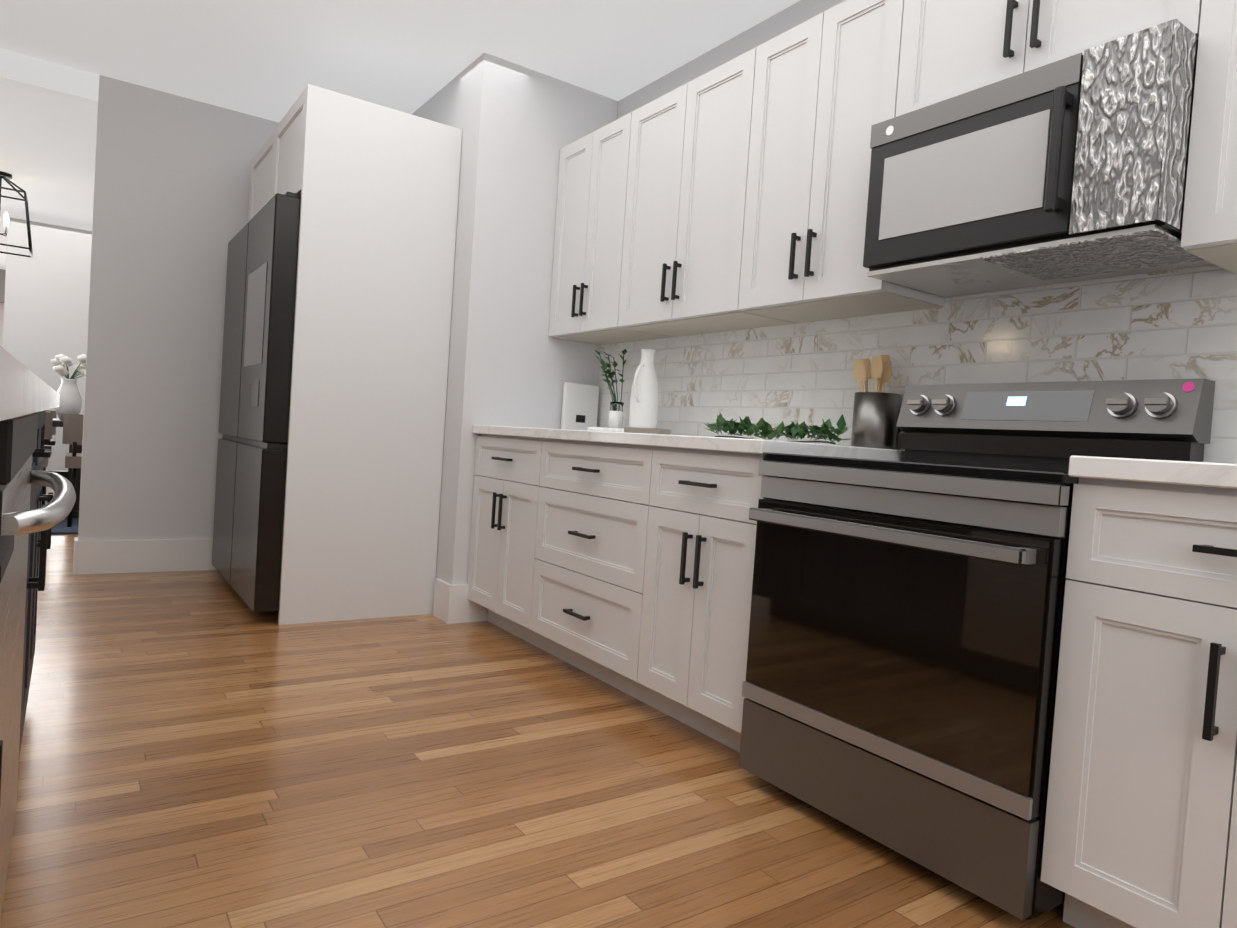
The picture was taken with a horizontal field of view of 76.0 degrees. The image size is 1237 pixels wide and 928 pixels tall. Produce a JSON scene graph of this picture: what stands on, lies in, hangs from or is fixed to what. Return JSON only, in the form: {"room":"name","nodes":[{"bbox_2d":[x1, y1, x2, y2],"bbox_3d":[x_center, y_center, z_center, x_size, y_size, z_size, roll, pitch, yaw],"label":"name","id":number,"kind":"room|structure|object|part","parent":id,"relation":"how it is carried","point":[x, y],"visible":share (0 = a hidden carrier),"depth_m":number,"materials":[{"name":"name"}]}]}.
{"room":"kitchen","nodes":[
{"label":"kitchen","id":0,"kind":"room"},
{"bbox_2d":[0,303,3,346],"bbox_3d":[-7.788,-1.220,10.334,5.345,2.500,0.120,3,2,-35],"label":"wall","id":1,"kind":"structure","parent":0,"point":[1,321],"depth_m":10.14,"materials":[{"name":"white paint"}]},
{"bbox_2d":[0,269,5,302],"bbox_3d":[-8.750,-2.305,9.453,2.680,0.409,0.100,3,2,-35],"label":"beam","id":2,"kind":"structure","parent":0,"point":[2,283],"depth_m":10.04,"materials":[{"name":"white paint"}]},
{"bbox_2d":[2,217,91,470],"bbox_3d":[-4.529,-0.933,7.980,2.654,2.500,0.120,3,2,-35],"label":"wall","id":3,"kind":"structure","parent":0,"point":[46,300],"depth_m":7.35,"materials":[{"name":"white paint"}]},
{"bbox_2d":[46,487,53,493],"bbox_3d":[-4.574,0.233,7.955,2.670,0.170,0.015,3,2,-35],"label":"baseboard","id":4,"kind":"structure","parent":3,"relation":"attached to","point":[48,489],"depth_m":7.42,"materials":[{"name":"white"}]},
{"bbox_2d":[0,49,278,554],"bbox_3d":[-3.193,-0.715,3.683,5.344,2.500,0.120,3,2,-35],"label":"wall","id":5,"kind":"structure","parent":0,"point":[171,196],"depth_m":4.14,"materials":[{"name":"white paint"}]},
{"bbox_2d":[73,537,215,574],"bbox_3d":[-2.446,0.487,4.207,0.741,0.170,0.016,3,2,-35],"label":"baseboard","id":6,"kind":"structure","parent":5,"relation":"attached to","point":[162,555],"depth_m":4.16,"materials":[{"name":"white wood"}]},
{"bbox_2d":[0,0,799,269],"bbox_3d":[-3.413,-2.035,4.088,5.545,0.080,15.200,3,2,-35],"label":"ceiling","id":7,"kind":"structure","parent":0,"point":[271,60],"depth_m":3.50,"materials":[{"name":"white paint"}]},
{"bbox_2d":[0,171,32,257],"bbox_3d":[-4.516,-1.845,5.777,0.404,0.546,0.404,3,2,-35],"label":"pendant chandelier","id":8,"kind":"object","parent":7,"relation":"hanging from","point":[6,177],"visible":1,"depth_m":5.76,"materials":[{"name":"black metal"}]},
{"bbox_2d":[411,53,617,584],"bbox_3d":[-0.816,-0.576,4.317,0.708,2.500,1.551,3,2,-35],"label":"wall","id":9,"kind":"structure","parent":0,"point":[511,363],"depth_m":3.58,"materials":[{"name":"white paint"}]},
{"bbox_2d":[0,494,1074,927],"bbox_3d":[-3.584,0.528,4.165,5.545,0.060,15.200,3,2,-35],"label":"floor","id":10,"kind":"structure","parent":0,"point":[204,748],"depth_m":1.85,"materials":[{"name":"brown wood"}]},
{"bbox_2d":[0,346,59,798],"bbox_3d":[-1.462,0.289,1.043,1.130,0.885,2.655,3,2,-35],"label":"kitchen island","id":11,"kind":"object","parent":10,"relation":"on","point":[38,542],"depth_m":1.67,"materials":[{"name":"grey"}]},
{"bbox_3d":[-1.441,-0.026,1.033,1.130,0.255,2.655,3,2,-35],"label":"kitchen island top","id":12,"kind":"part","parent":11,"relation":"part of","materials":[{"name":"white stone"}]},
{"bbox_2d":[0,412,75,921],"bbox_3d":[-0.879,0.345,1.117,0.165,0.846,0.760,3,2,-35],"label":"dishwasher","id":13,"kind":"object","parent":10,"relation":"on","point":[20,521],"visible":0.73,"depth_m":1.06,"materials":[{"name":"black metal"}]},
{"bbox_2d":[40,496,78,533],"bbox_3d":[-4.819,0.357,5.916,3.300,0.012,2.500,3,2,-35],"label":"dining rug","id":14,"kind":"object","parent":10,"relation":"on","point":[61,527],"depth_m":5.40,"materials":[{"name":"blue fabric"}]},
{"bbox_2d":[43,412,52,466],"bbox_3d":[-4.184,0.020,5.374,0.540,0.778,0.510,3,2,-35],"label":"dining chair","id":15,"kind":"object","parent":14,"relation":"on","point":[48,424],"visible":0.06,"depth_m":5.39,"materials":[{"name":"black metal"}]},
{"bbox_2d":[42,410,56,504],"bbox_3d":[-5.029,-0.073,6.598,0.540,0.778,0.510,3,2,-35],"label":"dining chair","id":16,"kind":"object","parent":14,"relation":"on","point":[49,447],"visible":0.19,"depth_m":6.77,"materials":[{"name":"black metal"}]},
{"bbox_2d":[46,418,81,517],"bbox_3d":[-4.562,0.005,6.007,1.200,0.718,0.900,3,2,-35],"label":"dining table","id":17,"kind":"object","parent":14,"relation":"on","point":[59,423],"visible":0.15,"depth_m":5.95,"materials":[{"name":"grey wood"}]},
{"bbox_2d":[50,354,85,419],"bbox_3d":[-4.274,-0.603,6.192,0.290,0.521,0.228,3,2,-35],"label":"vase","id":18,"kind":"object","parent":17,"relation":"on","point":[70,401],"visible":0.75,"depth_m":6.13,"materials":[{"name":"white ceramic"}]},
{"bbox_2d":[62,413,83,526],"bbox_3d":[-3.691,0.042,5.716,0.540,0.778,0.510,3,2,-35],"label":"dining chair","id":19,"kind":"object","parent":14,"relation":"on","point":[73,430],"visible":0.31,"depth_m":5.44,"materials":[{"name":"black metal"}]},
{"bbox_2d":[212,192,300,613],"bbox_3d":[-1.475,-0.250,3.928,0.748,1.785,1.193,3,2,-35],"label":"refrigerator","id":20,"kind":"object","parent":10,"relation":"on","point":[260,298],"visible":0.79,"depth_m":3.35,"materials":[{"name":"black metal"}]},
{"bbox_2d":[248,84,461,624],"bbox_3d":[-1.413,-0.465,3.955,0.671,2.220,1.245,3,2,-35],"label":"tall cabinet","id":21,"kind":"object","parent":10,"relation":"on","point":[375,186],"visible":0.79,"depth_m":3.43,"materials":[{"name":"white wood"}]},
{"bbox_2d":[468,434,527,635],"bbox_3d":[-0.229,0.317,3.476,0.636,0.846,0.599,3,2,-35],"label":"base cabinet","id":22,"kind":"object","parent":10,"relation":"on","point":[500,488],"depth_m":3.32,"materials":[{"name":"white wood"}]},
{"bbox_2d":[516,437,643,693],"bbox_3d":[0.140,0.357,2.942,0.636,0.846,0.816,3,2,-35],"label":"base cabinet","id":23,"kind":"object","parent":10,"relation":"on","point":[628,569],"depth_m":2.78,"materials":[{"name":"white wood"}]},
{"bbox_2d":[628,446,765,751],"bbox_3d":[0.478,0.394,2.452,0.636,0.846,0.489,3,2,-35],"label":"base cabinet","id":24,"kind":"object","parent":10,"relation":"on","point":[694,575],"depth_m":2.27,"materials":[{"name":"white wood"}]},
{"bbox_2d":[473,425,912,461],"bbox_3d":[0.125,-0.088,2.965,0.645,0.038,1.794,3,2,-35],"label":"countertop","id":25,"kind":"structure","parent":24,"relation":"on","point":[753,446],"depth_m":2.32,"materials":[{"name":"white stone"}]},
{"bbox_2d":[561,382,598,429],"bbox_3d":[-0.183,-0.268,3.789,0.190,0.230,0.030,3,2,-35],"label":"book","id":26,"kind":"object","parent":25,"relation":"on","point":[580,407],"visible":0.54,"depth_m":3.77,"materials":[{"name":"white paper"}]},
{"bbox_2d":[587,427,623,431],"bbox_3d":[0.017,-0.135,3.306,0.300,0.020,0.300,3,2,-35],"label":"marble tray","id":27,"kind":"object","parent":25,"relation":"on","point":[604,429],"visible":0.31,"depth_m":3.17,"materials":[{"name":"white stone"}]},
{"bbox_2d":[608,411,623,428],"bbox_3d":[-0.012,-0.188,3.386,0.064,0.075,0.064,3,2,-35],"label":"mug","id":28,"kind":"object","parent":27,"relation":"on","point":[615,419],"visible":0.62,"depth_m":3.36,"materials":[{"name":"white ceramic"}]},
{"bbox_2d":[593,349,626,418],"bbox_3d":[-0.052,-0.339,3.513,0.160,0.363,0.138,3,2,-35],"label":"plant","id":29,"kind":"object","parent":28,"relation":"in","point":[615,405],"visible":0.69,"depth_m":3.50,"materials":[{"name":"green plant"}]},
{"bbox_2d":[624,427,670,434],"bbox_3d":[0.100,-0.116,2.799,0.061,0.022,0.200,3,2,-35],"label":"book","id":30,"kind":"object","parent":25,"relation":"on","point":[647,430],"visible":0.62,"depth_m":2.75,"materials":[{"name":"beige paper"}]},
{"bbox_2d":[629,349,658,427],"bbox_3d":[0.100,-0.301,3.212,0.142,0.325,0.120,3,2,-35],"label":"ceramic pitcher","id":31,"kind":"object","parent":30,"relation":"on","point":[644,405],"visible":0.92,"depth_m":3.17,"materials":[{"name":"white ceramic"}]},
{"bbox_2d":[704,413,848,443],"bbox_3d":[0.508,-0.118,2.557,0.215,0.097,0.533,3,2,-35],"label":"greenery garland","id":32,"kind":"object","parent":25,"relation":"on","point":[791,430],"visible":0.96,"depth_m":2.55,"materials":[{"name":"green plant"}]},
{"bbox_2d":[851,355,900,449],"bbox_3d":[0.794,-0.194,2.444,0.136,0.292,0.144,3,2,-35],"label":"utensil crock","id":33,"kind":"object","parent":25,"relation":"on","point":[875,417],"visible":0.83,"depth_m":2.40,"materials":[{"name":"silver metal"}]},
{"bbox_2d":[739,378,1214,919],"bbox_3d":[0.795,0.316,1.892,0.704,1.078,0.752,3,2,-35],"label":"range","id":34,"kind":"object","parent":10,"relation":"on","point":[899,684],"visible":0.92,"depth_m":1.69,"materials":[{"name":"black metal"}]},
{"bbox_2d":[1040,477,1236,927],"bbox_3d":[1.234,0.478,1.331,0.666,0.846,0.685,3,2,-35],"label":"base cabinet","id":35,"kind":"object","parent":10,"relation":"on","point":[1141,822],"visible":1,"depth_m":1.32,"materials":[{"name":"white wood"}]},
{"bbox_2d":[1068,455,1236,488],"bbox_3d":[1.263,0.037,1.318,0.645,0.038,0.686,3,2,-35],"label":"countertop","id":36,"kind":"structure","parent":35,"relation":"on","point":[1219,475],"depth_m":1.30,"materials":[{"name":"white stone"}]},
{"bbox_2d":[617,0,1059,471],"bbox_3d":[-1.264,-0.647,5.678,0.100,2.500,15.000,3,2,-35],"label":"wall","id":37,"kind":"structure","parent":0,"point":[785,20],"depth_m":3.19,"materials":[{"name":"white paint"}]},
{"bbox_2d":[548,112,670,344],"bbox_3d":[-0.026,-1.005,3.534,0.334,0.874,0.572,3,2,-35],"label":"upper cabinet","id":38,"kind":"object","parent":37,"relation":"attached to","point":[589,233],"visible":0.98,"depth_m":3.43,"materials":[{"name":"white wood"}]},
{"bbox_2d":[618,47,795,336],"bbox_3d":[0.338,-0.965,3.008,0.334,0.874,0.709,3,2,-35],"label":"upper cabinet","id":39,"kind":"object","parent":37,"relation":"attached to","point":[685,204],"visible":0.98,"depth_m":2.89,"materials":[{"name":"white wood"}]},
{"bbox_2d":[738,0,944,322],"bbox_3d":[0.703,-0.925,2.481,0.334,0.874,0.573,3,2,-35],"label":"upper cabinet","id":40,"kind":"object","parent":37,"relation":"attached to","point":[825,91],"visible":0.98,"depth_m":2.39,"materials":[{"name":"white wood"}]},
{"bbox_2d":[597,265,1236,463],"bbox_3d":[0.823,-0.279,2.550,0.012,0.470,3.248,3,2,-35],"label":"tile backsplash","id":41,"kind":"structure","parent":37,"relation":"attached to","point":[1176,324],"depth_m":2.29,"materials":[{"name":"tile"}]},
{"bbox_2d":[895,0,1201,116],"bbox_3d":[1.082,-1.097,1.946,0.334,0.449,0.712,3,2,-35],"label":"upper cabinet","id":42,"kind":"object","parent":37,"relation":"attached to","point":[951,48],"visible":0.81,"depth_m":1.94,"materials":[{"name":"white wood"}]},
{"bbox_2d":[863,19,1214,296],"bbox_3d":[1.004,-0.672,1.922,0.431,0.404,0.708,3,2,-35],"label":"microwave","id":43,"kind":"object","parent":42,"relation":"attached to","point":[1073,168],"visible":0.94,"depth_m":1.75,"materials":[{"name":"black metal"}]},
{"bbox_2d":[1181,0,1236,273],"bbox_3d":[1.474,-0.841,1.390,0.304,0.874,0.675,3,2,-35],"label":"upper cabinet","id":44,"kind":"object","parent":37,"relation":"attached to","point":[1209,229],"visible":1,"depth_m":1.56,"materials":[{"name":"white wood"}]}
]}

